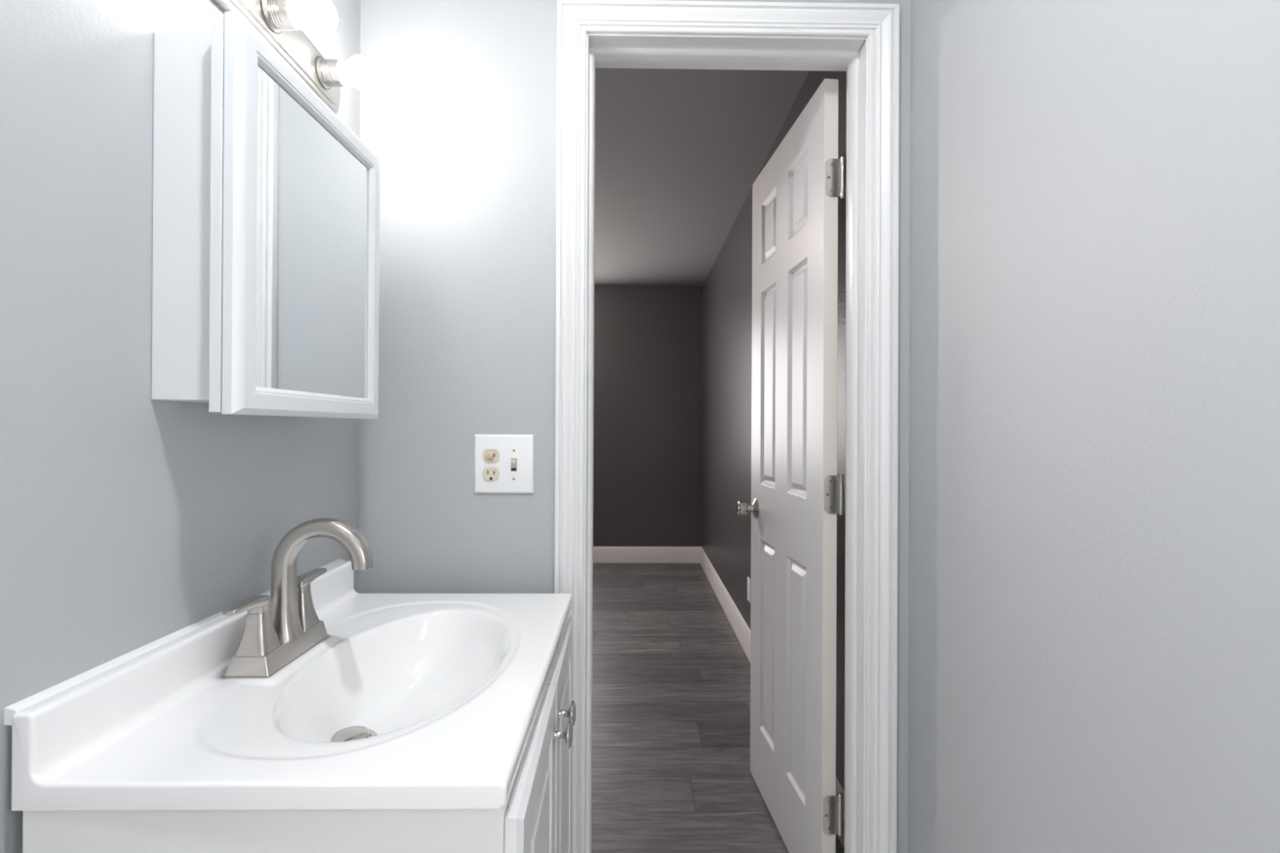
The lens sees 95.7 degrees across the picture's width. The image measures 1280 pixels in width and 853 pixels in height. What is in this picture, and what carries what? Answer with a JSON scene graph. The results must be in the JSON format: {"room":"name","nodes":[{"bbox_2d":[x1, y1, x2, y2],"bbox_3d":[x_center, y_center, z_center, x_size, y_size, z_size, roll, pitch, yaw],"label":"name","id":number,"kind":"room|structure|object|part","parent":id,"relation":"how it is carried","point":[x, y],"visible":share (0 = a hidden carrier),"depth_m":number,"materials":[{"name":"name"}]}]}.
{"room":"bathroom","nodes":[
{"label":"bathroom","id":0,"kind":"room"},
{"bbox_2d":[0,0,360,852],"bbox_3d":[-0.647,-0.037,0.297,0.100,2.450,1.912,0,0,-1],"label":"wall","id":1,"kind":"structure","parent":0,"point":[130,520],"depth_m":0.65,"materials":[{"name":"grey paint"}]},
{"bbox_2d":[151,11,379,418],"bbox_3d":[-0.540,-0.256,0.883,0.127,0.482,0.381,0,0,-1],"label":"medicine cabinet","id":2,"kind":"object","parent":1,"relation":"attached to","point":[266,204],"visible":1,"depth_m":0.72,"materials":[{"name":"white paint"}]},
{"bbox_3d":[-0.511,-0.256,0.883,0.014,0.479,0.379,0,0,-1],"label":"frame","id":3,"kind":"part","parent":2,"relation":"part of","materials":[{"name":"white paint"}]},
{"bbox_3d":[-0.489,-0.255,0.884,0.019,0.482,0.381,0,0,0],"label":"mirror door","id":4,"kind":"part","parent":2,"relation":"part of","materials":[{"name":"white paint"}]},
{"bbox_2d":[255,65,368,398],"bbox_3d":[-0.487,-0.255,0.884,0.001,0.410,0.302,0,0,0],"label":"mirror","id":5,"kind":"object","parent":2,"relation":"attached to","point":[312,180],"depth_m":0.85,"materials":[{"name":"silver mirror"}]},
{"bbox_2d":[213,0,379,114],"bbox_3d":[-0.539,-0.645,0.901,0.126,0.092,0.478,0,0,-1],"label":"vanity light bar","id":6,"kind":"object","parent":1,"relation":"attached to","point":[278,24],"visible":0.98,"depth_m":0.94,"materials":[{"name":"silver metal"}]},
{"bbox_2d":[260,0,337,35],"bbox_3d":[-0.526,-0.645,0.906,0.100,0.057,0.057,0,0,-1],"label":"bulb","id":7,"kind":"object","parent":6,"relation":"attached to","point":[277,17],"depth_m":0.89,"materials":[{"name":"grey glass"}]},
{"bbox_2d":[315,55,379,91],"bbox_3d":[-0.528,-0.644,1.058,0.100,0.057,0.057,0,0,-1],"label":"bulb","id":8,"kind":"object","parent":6,"relation":"attached to","point":[360,72],"depth_m":1.04,"materials":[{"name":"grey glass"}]},
{"bbox_2d":[356,0,911,852],"bbox_3d":[-0.958,-0.036,1.306,3.320,2.450,0.114,0,0,-1],"label":"wall","id":9,"kind":"structure","parent":0,"point":[460,119],"depth_m":1.26,"materials":[{"name":"grey paint"}]},
{"bbox_2d":[474,434,533,493],"bbox_3d":[-0.295,0.081,1.249,0.128,0.127,0.018,0,0,-1],"label":"outlet","id":10,"kind":"object","parent":9,"relation":"attached to","point":[503,463],"visible":1,"depth_m":1.25,"materials":[{"name":"white plastic"}]},
{"bbox_2d":[482,466,499,480],"bbox_3d":[-0.321,0.102,1.250,0.036,0.030,0.003,0,0,-1],"label":"receptacle","id":11,"kind":"object","parent":10,"relation":"attached to","point":[489,473],"depth_m":1.25,"materials":[{"name":"beige plastic"}]},
{"bbox_2d":[483,448,499,462],"bbox_3d":[-0.321,0.063,1.250,0.036,0.030,0.003,0,0,-1],"label":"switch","id":12,"kind":"object","parent":10,"relation":"attached to","point":[490,455],"depth_m":1.25,"materials":[{"name":"beige plastic"}]},
{"bbox_2d":[554,0,899,852],"bbox_3d":[0.187,0.139,1.321,0.741,2.112,0.150,0,0,-1],"label":"door frame","id":13,"kind":"structure","parent":9,"relation":"attached to","point":[850,55],"depth_m":1.26,"materials":[{"name":"white paint"}]},
{"bbox_2d":[736,78,844,852],"bbox_3d":[0.410,0.174,1.693,0.165,2.021,0.615,0,0,-1],"label":"door","id":14,"kind":"structure","parent":9,"relation":"in","point":[797,490],"depth_m":1.57,"materials":[{"name":"white paint"}]},
{"bbox_3d":[0.347,0.273,1.930,0.048,0.047,0.047,0,0,-1],"label":"knob","id":15,"kind":"part","parent":14,"relation":"part of","materials":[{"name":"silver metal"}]},
{"bbox_2d":[593,285,702,546],"bbox_3d":[-1.011,-0.025,5.167,3.320,2.450,0.100,0,0,-1],"label":"wall","id":16,"kind":"structure","parent":0,"point":[647,396],"depth_m":5.13,"materials":[{"name":"grey paint"}]},
{"bbox_2d":[592,546,700,563],"bbox_3d":[-1.016,1.129,5.106,3.120,0.142,0.014,0,0,-1],"label":"baseboard","id":17,"kind":"structure","parent":16,"relation":"attached to","point":[602,554],"depth_m":5.12,"materials":[{"name":"white paint"}]},
{"bbox_2d":[594,67,809,286],"bbox_3d":[-0.979,-1.306,3.266,3.320,0.100,3.908,0,0,-1],"label":"ceiling","id":18,"kind":"structure","parent":0,"point":[679,153],"depth_m":2.72,"materials":[{"name":"grey paint"}]},
{"bbox_2d":[591,563,844,852],"bbox_3d":[-0.991,1.244,3.258,3.320,0.100,3.911,0,0,-1],"label":"floor","id":19,"kind":"structure","parent":0,"point":[671,773],"depth_m":2.34,"materials":[{"name":"grey wood"}]},
{"bbox_2d":[701,0,1279,852],"bbox_3d":[0.633,-0.026,2.249,0.112,2.450,5.780,0,0,-1],"label":"wall","id":20,"kind":"structure","parent":0,"point":[1094,513],"depth_m":0.78,"materials":[{"name":"grey paint"}]},
{"bbox_2d":[746,576,751,603],"bbox_3d":[0.570,0.856,3.036,0.008,0.120,0.072,0,0,-1],"label":"wall outlet","id":21,"kind":"object","parent":20,"relation":"attached to","point":[748,580],"visible":1,"depth_m":3.02,"materials":[{"name":"white plastic"}]},
{"bbox_2d":[699,546,844,848],"bbox_3d":[0.563,1.131,3.258,0.014,0.142,3.754,0,0,-1],"label":"baseboard","id":22,"kind":"structure","parent":20,"relation":"attached to","point":[740,626],"depth_m":3.49,"materials":[{"name":"white paint"}]},
{"bbox_3d":[-0.003,1.241,0.331,1.401,0.100,1.969,0,0,-1],"label":"floor","id":23,"kind":"structure","parent":0,"visible":0},
{"bbox_2d":[22,615,575,852],"bbox_3d":[-0.347,0.777,0.859,0.494,0.828,0.613,0,0,-2],"label":"vanity cabinet","id":24,"kind":"object","parent":23,"relation":"on","point":[536,817],"visible":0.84,"depth_m":0.56,"materials":[{"name":"white wood"}]},
{"bbox_2d":[4,558,573,810],"bbox_3d":[-0.369,0.372,0.864,0.475,0.207,0.633,0,0,-1],"label":"vanity sink","id":25,"kind":"object","parent":24,"relation":"in","point":[409,700],"visible":0.87,"depth_m":0.66,"materials":[{"name":"white ceramic"}]},
{"bbox_2d":[220,517,373,678],"bbox_3d":[-0.519,0.236,0.865,0.185,0.202,0.182,0,0,-40],"label":"faucet","id":26,"kind":"object","parent":25,"relation":"on","point":[281,627],"visible":1,"depth_m":0.84,"materials":[{"name":"silver metal"}]},
{"bbox_3d":[-0.529,0.242,0.781,0.024,0.015,0.076,0,0,-1],"label":"lever","id":27,"kind":"part","parent":26,"relation":"part of","materials":[{"name":"silver metal"}]},
{"bbox_3d":[-0.529,0.279,0.805,0.043,0.064,0.044,0,0,-1],"label":"handle","id":28,"kind":"part","parent":26,"relation":"part of","materials":[{"name":"silver metal"}]},
{"bbox_3d":[-0.531,0.324,0.855,0.065,0.027,0.160,0,0,-1],"label":"plate","id":29,"kind":"part","parent":26,"relation":"part of","materials":[{"name":"silver metal"}]},
{"bbox_3d":[-0.531,0.279,0.906,0.043,0.064,0.044,0,0,-1],"label":"handle","id":30,"kind":"part","parent":26,"relation":"part of","materials":[{"name":"silver metal"}]},
{"bbox_3d":[-0.531,0.243,0.930,0.024,0.015,0.076,0,0,-1],"label":"lever","id":31,"kind":"part","parent":26,"relation":"part of","materials":[{"name":"silver metal"}]},
{"bbox_3d":[-0.474,0.224,0.856,0.152,0.176,0.048,0,0,-1],"label":"spout","id":32,"kind":"part","parent":26,"relation":"part of","materials":[{"name":"silver metal"}]},
{"bbox_3d":[-0.130,0.736,0.711,0.018,0.710,0.299,0,0,-2],"label":"cabinet door","id":33,"kind":"part","parent":24,"relation":"part of","materials":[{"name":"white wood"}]},
{"bbox_3d":[-0.140,0.737,1.017,0.018,0.710,0.307,0,0,-2],"label":"cabinet door","id":34,"kind":"part","parent":24,"relation":"part of","materials":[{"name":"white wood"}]},
{"bbox_3d":[-0.111,0.443,0.833,0.027,0.036,0.036,0,0,-2],"label":"cabinet knob","id":35,"kind":"part","parent":24,"relation":"part of","materials":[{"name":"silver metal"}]},
{"bbox_3d":[-0.113,0.444,0.895,0.027,0.036,0.036,0,0,-2],"label":"cabinet knob","id":36,"kind":"part","parent":24,"relation":"part of","materials":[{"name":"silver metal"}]}
]}

